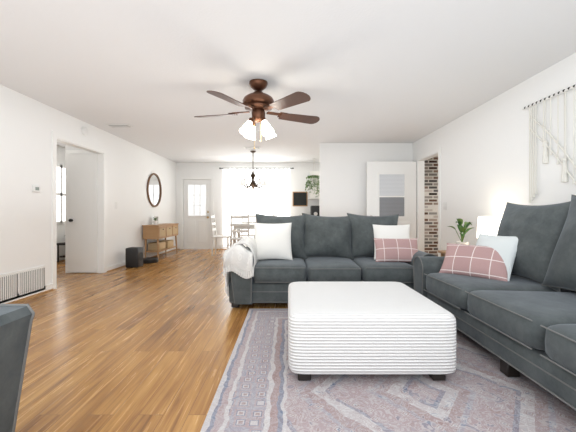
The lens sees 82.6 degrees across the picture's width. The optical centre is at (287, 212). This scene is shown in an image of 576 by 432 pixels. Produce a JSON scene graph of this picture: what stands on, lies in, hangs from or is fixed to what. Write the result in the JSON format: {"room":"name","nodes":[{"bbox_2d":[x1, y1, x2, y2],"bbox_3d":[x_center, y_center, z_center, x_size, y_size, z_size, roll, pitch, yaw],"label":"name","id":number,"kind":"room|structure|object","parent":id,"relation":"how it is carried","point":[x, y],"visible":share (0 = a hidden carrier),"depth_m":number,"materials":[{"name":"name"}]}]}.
{"room":"living room","nodes":[
{"label":"living room","id":0,"kind":"room"},
{"bbox_2d":[57,146,64,255],"bbox_3d":[-4.910,-0.190,6.170,0.120,2.440,3.660,0,0,0],"label":"wall","id":1,"kind":"structure","parent":0,"point":[60,227],"depth_m":7.02,"materials":[{"name":"white paint"}]},
{"bbox_2d":[57,164,64,223],"bbox_3d":[-4.843,-0.390,7.000,0.015,1.260,1.160,0,0,0],"label":"window","id":2,"kind":"structure","parent":1,"relation":"in","point":[58,191],"depth_m":6.97,"materials":[{"name":"white glass"}]},
{"bbox_2d":[65,144,95,272],"bbox_3d":[-3.547,-0.190,5.680,0.535,2.440,0.120,0,0,0],"label":"wall","id":3,"kind":"structure","parent":0,"point":[67,147],"depth_m":5.62,"materials":[{"name":"white paint"}]},
{"bbox_2d":[68,154,97,271],"bbox_3d":[-3.495,0.009,5.567,0.490,2.018,0.101,0,0,0],"label":"door","id":4,"kind":"structure","parent":3,"relation":"in","point":[82,212],"depth_m":5.58,"materials":[{"name":"white paint"}]},
{"bbox_2d":[65,150,101,272],"bbox_3d":[-3.495,-0.020,5.613,0.620,2.100,0.014,0,0,0],"label":"trim","id":5,"kind":"structure","parent":3,"relation":"attached to","point":[67,152],"depth_m":5.61,"materials":[{"name":"white paint"}]},
{"bbox_2d":[0,84,175,284],"bbox_3d":[-3.220,-0.190,4.375,0.120,2.440,9.990,0,0,0],"label":"wall","id":6,"kind":"structure","parent":0,"point":[28,125],"depth_m":4.29,"materials":[{"name":"white paint"}]},
{"bbox_2d":[0,265,44,302],"bbox_3d":[-3.151,0.840,3.605,0.017,0.320,1.310,0,0,0],"label":"air vent","id":7,"kind":"object","parent":6,"relation":"in","point":[20,282],"visible":1,"depth_m":3.87,"materials":[{"name":"white metal"}]},
{"bbox_2d":[0,283,53,303],"bbox_3d":[-3.147,0.988,1.943,0.026,0.085,4.885,0,0,0],"label":"baseboard","id":8,"kind":"structure","parent":6,"relation":"attached to","point":[48,287],"depth_m":3.98,"materials":[{"name":"white paint"}]},
{"bbox_2d":[32,185,39,191],"bbox_3d":[-3.148,-0.300,4.105,0.024,0.080,0.110,0,0,0],"label":"thermostat","id":9,"kind":"object","parent":6,"relation":"attached to","point":[35,188],"visible":0.96,"depth_m":4.08,"materials":[{"name":"white plastic"}]},
{"bbox_2d":[52,131,106,288],"bbox_3d":[-3.213,-0.033,5.040,0.134,2.125,1.310,0,0,0],"label":"trim","id":10,"kind":"structure","parent":6,"relation":"attached to","point":[66,140],"depth_m":4.74,"materials":[{"name":"white paint"}]},
{"bbox_2d":[81,127,87,135],"bbox_3d":[-3.142,-1.265,5.080,0.037,0.136,0.136,0,0,0],"label":"smoke detector","id":11,"kind":"object","parent":6,"relation":"attached to","point":[84,130],"visible":0.98,"depth_m":5.05,"materials":[{"name":"white plastic"}]},
{"bbox_2d":[107,246,177,271],"bbox_3d":[-3.135,0.988,7.473,0.050,0.085,3.555,0,0,0],"label":"baseboard","id":12,"kind":"structure","parent":6,"relation":"attached to","point":[122,264],"depth_m":6.32,"materials":[{"name":"white paint"}]},
{"bbox_2d":[147,173,161,206],"bbox_3d":[-3.138,-0.530,7.720,0.042,0.802,0.802,0,0,0],"label":"round mirror","id":13,"kind":"object","parent":6,"relation":"attached to","point":[154,191],"visible":1,"depth_m":7.72,"materials":[{"name":"brown wood"}]},
{"bbox_2d":[12,249,287,431],"bbox_3d":[-0.200,1.060,4.400,9.800,0.060,10.400,0,0,0],"label":"floor","id":14,"kind":"structure","parent":0,"point":[149,347],"depth_m":2.52,"materials":[{"name":"brown wood"}]},
{"bbox_2d":[0,304,34,431],"bbox_3d":[-1.446,0.537,0.845,0.907,0.986,0.894,0,0,0],"label":"armchair","id":15,"kind":"object","parent":14,"relation":"on","point":[16,321],"visible":1,"depth_m":1.24,"materials":[{"name":"black fabric"}]},
{"bbox_2d":[57,242,64,262],"bbox_3d":[-4.600,0.830,7.000,0.360,0.400,0.500,0,0,0],"label":"table","id":16,"kind":"object","parent":14,"relation":"on","point":[58,244],"visible":0.19,"depth_m":6.77,"materials":[{"name":"black"}]},
{"bbox_2d":[125,247,142,267],"bbox_3d":[-2.908,0.843,6.220,0.245,0.365,0.240,0,0,0],"label":"subwoofer","id":17,"kind":"object","parent":14,"relation":"on","point":[133,257],"visible":1,"depth_m":6.10,"materials":[{"name":"black plastic"}]},
{"bbox_2d":[143,257,158,263],"bbox_3d":[-2.860,0.978,6.780,0.344,0.096,0.344,0,0,0],"label":"robot vacuum","id":18,"kind":"object","parent":14,"relation":"on","point":[147,260],"visible":0.77,"depth_m":6.67,"materials":[{"name":"black plastic"}]},
{"bbox_2d":[142,223,178,257],"bbox_3d":[-2.950,0.650,7.700,0.379,0.761,1.300,0,0,0],"label":"console table","id":19,"kind":"object","parent":14,"relation":"on","point":[160,231],"visible":0.98,"depth_m":7.24,"materials":[{"name":"brown wood"}]},
{"bbox_2d":[210,214,230,255],"bbox_3d":[-1.643,0.529,8.050,0.467,1.003,0.440,0,0,0],"label":"dining chair","id":20,"kind":"object","parent":14,"relation":"on","point":[216,236],"visible":0.88,"depth_m":7.86,"materials":[{"name":"white wood"}]},
{"bbox_2d":[230,214,248,245],"bbox_3d":[-1.060,0.529,7.417,0.440,1.003,0.467,0,0,0],"label":"dining chair","id":21,"kind":"object","parent":14,"relation":"on","point":[238,231],"visible":0.52,"depth_m":7.22,"materials":[{"name":"white wood"}]},
{"bbox_2d":[230,223,253,241],"bbox_3d":[-0.780,0.650,8.050,1.160,0.760,0.860,0,0,0],"label":"dining table","id":22,"kind":"object","parent":14,"relation":"on","point":[251,225],"visible":0.15,"depth_m":7.70,"materials":[{"name":"white wood"}]},
{"bbox_2d":[240,214,255,238],"bbox_3d":[-1.060,0.529,8.723,0.440,1.003,0.467,0,0,0],"label":"dining chair","id":23,"kind":"object","parent":14,"relation":"on","point":[241,234],"visible":0.15,"depth_m":8.90,"materials":[{"name":"white wood"}]},
{"bbox_2d":[223,213,435,306],"bbox_3d":[0.476,0.511,3.987,2.318,1.020,1.167,0,0,0],"label":"sofa","id":24,"kind":"object","parent":14,"relation":"on","point":[273,259],"visible":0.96,"depth_m":3.75,"materials":[{"name":"black fabric"}]},
{"bbox_2d":[223,236,259,296],"bbox_3d":[-0.510,0.594,3.691,0.345,0.634,0.576,0,0,0],"label":"throw","id":25,"kind":"object","parent":24,"relation":"on","point":[241,263],"depth_m":3.47,"materials":[{"name":"white fabric"}]},
{"bbox_2d":[253,222,292,260],"bbox_3d":[-0.180,0.340,3.920,0.460,0.460,0.150,0,-18,-4],"label":"pillow","id":26,"kind":"object","parent":24,"relation":"on","point":[273,241],"depth_m":3.86,"materials":[{"name":"white fabric"}]},
{"bbox_2d":[372,224,412,260],"bbox_3d":[1.250,0.350,3.940,0.440,0.440,0.140,0,-20,8],"label":"pillow","id":27,"kind":"object","parent":24,"relation":"on","point":[390,231],"depth_m":3.94,"materials":[{"name":"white fabric"}]},
{"bbox_2d":[200,309,575,431],"bbox_3d":[0.770,1.026,1.875,2.360,0.007,3.250,0,0,0],"label":"rug","id":28,"kind":"object","parent":14,"relation":"on","point":[262,387],"visible":0.62,"depth_m":1.81,"materials":[{"name":"fabric"}]},
{"bbox_2d":[288,282,455,380],"bbox_3d":[0.510,0.811,2.430,1.020,0.422,1.000,0,0,0],"label":"ottoman","id":29,"kind":"object","parent":28,"relation":"on","point":[367,328],"visible":1,"depth_m":1.93,"materials":[{"name":"white fabric"}]},
{"bbox_2d":[413,195,575,409],"bbox_3d":[1.884,0.442,2.070,1.192,1.158,2.670,0,0,0],"label":"sofa","id":30,"kind":"object","parent":28,"relation":"on","point":[506,295],"visible":1,"depth_m":2.35,"materials":[{"name":"black fabric"}]},
{"bbox_2d":[438,250,445,255],"bbox_3d":[2.210,0.755,3.910,0.580,0.550,0.580,0,0,0],"label":"side table","id":31,"kind":"object","parent":14,"relation":"on","point":[443,252],"visible":0.08,"depth_m":4.13,"materials":[{"name":"brown wood"}]},
{"bbox_2d":[448,218,471,244],"bbox_3d":[2.166,0.275,4.087,0.315,0.408,0.311,0,0,0],"label":"potted plant","id":32,"kind":"object","parent":31,"relation":"on","point":[460,226],"visible":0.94,"depth_m":4.05,"materials":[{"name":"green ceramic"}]},
{"bbox_2d":[477,217,501,237],"bbox_3d":[2.370,0.264,3.840,0.284,0.430,0.284,0,0,0],"label":"table lamp","id":33,"kind":"object","parent":31,"relation":"on","point":[488,225],"visible":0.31,"depth_m":3.74,"materials":[{"name":"white ceramic"}]},
{"bbox_3d":[1.520,0.570,8.938,1.980,0.920,0.615,0,0,0],"label":"countertop","id":34,"kind":"structure","parent":14,"relation":"on","visible":0},
{"bbox_2d":[310,206,318,215],"bbox_3d":[0.740,-0.041,8.930,0.240,0.299,0.340,0,0,0],"label":"coffee maker","id":35,"kind":"object","parent":34,"relation":"on","point":[314,210],"visible":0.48,"depth_m":8.80,"materials":[{"name":"black plastic"}]},
{"bbox_2d":[176,163,318,245],"bbox_3d":[-0.315,-0.190,9.310,5.930,2.440,0.120,0,0,0],"label":"wall","id":36,"kind":"structure","parent":0,"point":[300,173],"depth_m":9.25,"materials":[{"name":"white paint"}]},
{"bbox_2d":[180,176,213,248],"bbox_3d":[-2.570,0.003,9.303,0.950,2.055,0.134,0,0,0],"label":"door frame","id":37,"kind":"structure","parent":36,"relation":"attached to","point":[183,178],"depth_m":9.24,"materials":[{"name":"white paint"}]},
{"bbox_2d":[184,180,210,248],"bbox_3d":[-2.570,0.042,9.265,0.760,1.953,0.120,0,0,0],"label":"front door","id":38,"kind":"structure","parent":36,"relation":"in","point":[197,213],"depth_m":9.28,"materials":[{"name":"white paint"}]},
{"bbox_2d":[219,168,293,248],"bbox_3d":[-0.880,-0.131,9.187,2.084,2.262,0.126,0,0,0],"label":"sheer curtain","id":39,"kind":"object","parent":36,"relation":"attached to","point":[273,196],"visible":0.73,"depth_m":9.16,"materials":[{"name":"white fabric"}]},
{"bbox_2d":[256,172,290,215],"bbox_3d":[-0.780,-0.410,9.295,1.790,1.470,0.150,0,0,0],"label":"window","id":40,"kind":"structure","parent":36,"relation":"in","point":[290,192],"depth_m":9.24,"materials":[{"name":"white glass"}]},
{"bbox_2d":[293,192,307,205],"bbox_3d":[0.340,-0.385,9.235,0.420,0.410,0.028,0,0,0],"label":"frame","id":41,"kind":"object","parent":36,"relation":"attached to","point":[300,198],"visible":0.96,"depth_m":9.22,"materials":[{"name":"brown wood"}]},
{"bbox_2d":[309,171,318,198],"bbox_3d":[0.843,-0.750,9.075,0.485,0.760,0.340,0,0,0],"label":"upper cabinet","id":42,"kind":"object","parent":36,"relation":"attached to","point":[312,196],"depth_m":8.90,"materials":[{"name":"white wood"}]},
{"bbox_2d":[0,0,575,162],"bbox_3d":[-0.200,-1.440,4.400,9.800,0.060,10.400,0,0,0],"label":"ceiling","id":43,"kind":"structure","parent":0,"point":[151,72],"depth_m":3.08,"materials":[{"name":"white paint"}]},
{"bbox_2d":[106,124,132,127],"bbox_3d":[-2.720,-1.401,5.300,0.360,0.017,0.180,0,0,0],"label":"ceiling vent","id":44,"kind":"object","parent":43,"relation":"in","point":[119,125],"visible":1,"depth_m":5.29,"materials":[{"name":"white metal"}]},
{"bbox_2d":[244,147,260,148],"bbox_3d":[-0.770,-1.401,7.100,0.360,0.017,0.180,0,0,0],"label":"ceiling vent","id":45,"kind":"object","parent":43,"relation":"in","point":[252,147],"visible":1,"depth_m":7.04,"materials":[{"name":"white metal"}]},
{"bbox_2d":[239,151,267,188],"bbox_3d":[-0.799,-0.970,7.526,0.676,0.880,0.653,0,0,0],"label":"chandelier","id":46,"kind":"object","parent":43,"relation":"hanging from","point":[253,184],"visible":1,"depth_m":7.46,"materials":[{"name":"white glass"}]},
{"bbox_2d":[194,79,319,148],"bbox_3d":[-0.341,-1.044,3.591,1.420,0.731,1.401,0,0,0],"label":"ceiling fan","id":47,"kind":"object","parent":43,"relation":"hanging from","point":[258,103],"visible":1,"depth_m":3.46,"materials":[{"name":"brown wood"}]},
{"bbox_2d":[305,159,318,196],"bbox_3d":[0.680,-0.907,8.530,0.482,1.006,0.482,0,0,0],"label":"hanging plant","id":48,"kind":"object","parent":43,"relation":"hanging from","point":[314,179],"visible":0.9,"depth_m":8.47,"materials":[{"name":"green plant"}]},
{"bbox_2d":[319,143,412,216],"bbox_3d":[1.590,-0.190,6.710,1.880,2.440,0.120,0,0,0],"label":"wall","id":49,"kind":"structure","parent":0,"point":[342,179],"depth_m":6.65,"materials":[{"name":"white paint"}]},
{"bbox_2d":[424,156,437,255],"bbox_3d":[3.625,-0.190,7.660,1.950,2.440,0.120,0,0,0],"label":"brick wall","id":50,"kind":"structure","parent":0,"point":[430,205],"depth_m":7.60,"materials":[{"name":"brown brick"}]},
{"bbox_2d":[413,52,575,249],"bbox_3d":[2.590,-0.190,4.375,0.120,2.440,9.990,0,0,0],"label":"wall","id":51,"kind":"structure","parent":0,"point":[484,159],"depth_m":3.87,"materials":[{"name":"white paint"}]},
{"bbox_2d":[367,161,416,238],"bbox_3d":[2.033,0.009,6.428,0.975,2.018,0.195,0,0,0],"label":"open door","id":52,"kind":"structure","parent":51,"relation":"in","point":[391,187],"depth_m":6.41,"materials":[{"name":"white paint"}]},
{"bbox_2d":[416,146,440,255],"bbox_3d":[2.583,-0.033,5.940,0.134,2.125,1.030,0,0,0],"label":"trim","id":53,"kind":"structure","parent":51,"relation":"attached to","point":[421,159],"depth_m":6.37,"materials":[{"name":"white paint"}]},
{"bbox_2d":[443,202,446,209],"bbox_3d":[2.524,-0.110,5.280,0.012,0.120,0.120,0,0,0],"label":"light switch","id":54,"kind":"object","parent":51,"relation":"attached to","point":[444,205],"visible":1,"depth_m":5.27,"materials":[{"name":"white plastic"}]},
{"bbox_2d":[522,85,575,202],"bbox_3d":[2.514,-0.521,2.741,0.056,1.203,1.502,0,0,0],"label":"macrame hanging","id":55,"kind":"object","parent":51,"relation":"attached to","point":[565,173],"visible":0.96,"depth_m":3.18,"materials":[{"name":"white fabric"}]},
{"label":"outside","id":56,"kind":"structure","parent":0,"visible":0},
{"bbox_2d":[256,177,256,213],"bbox_3d":[-0.780,-0.410,9.420,1.800,1.520,0.001,0,0,0],"label":"window","id":57,"kind":"structure","parent":56,"point":[256,197],"depth_m":9.42,"materials":[{"name":"white glass"}]}
]}

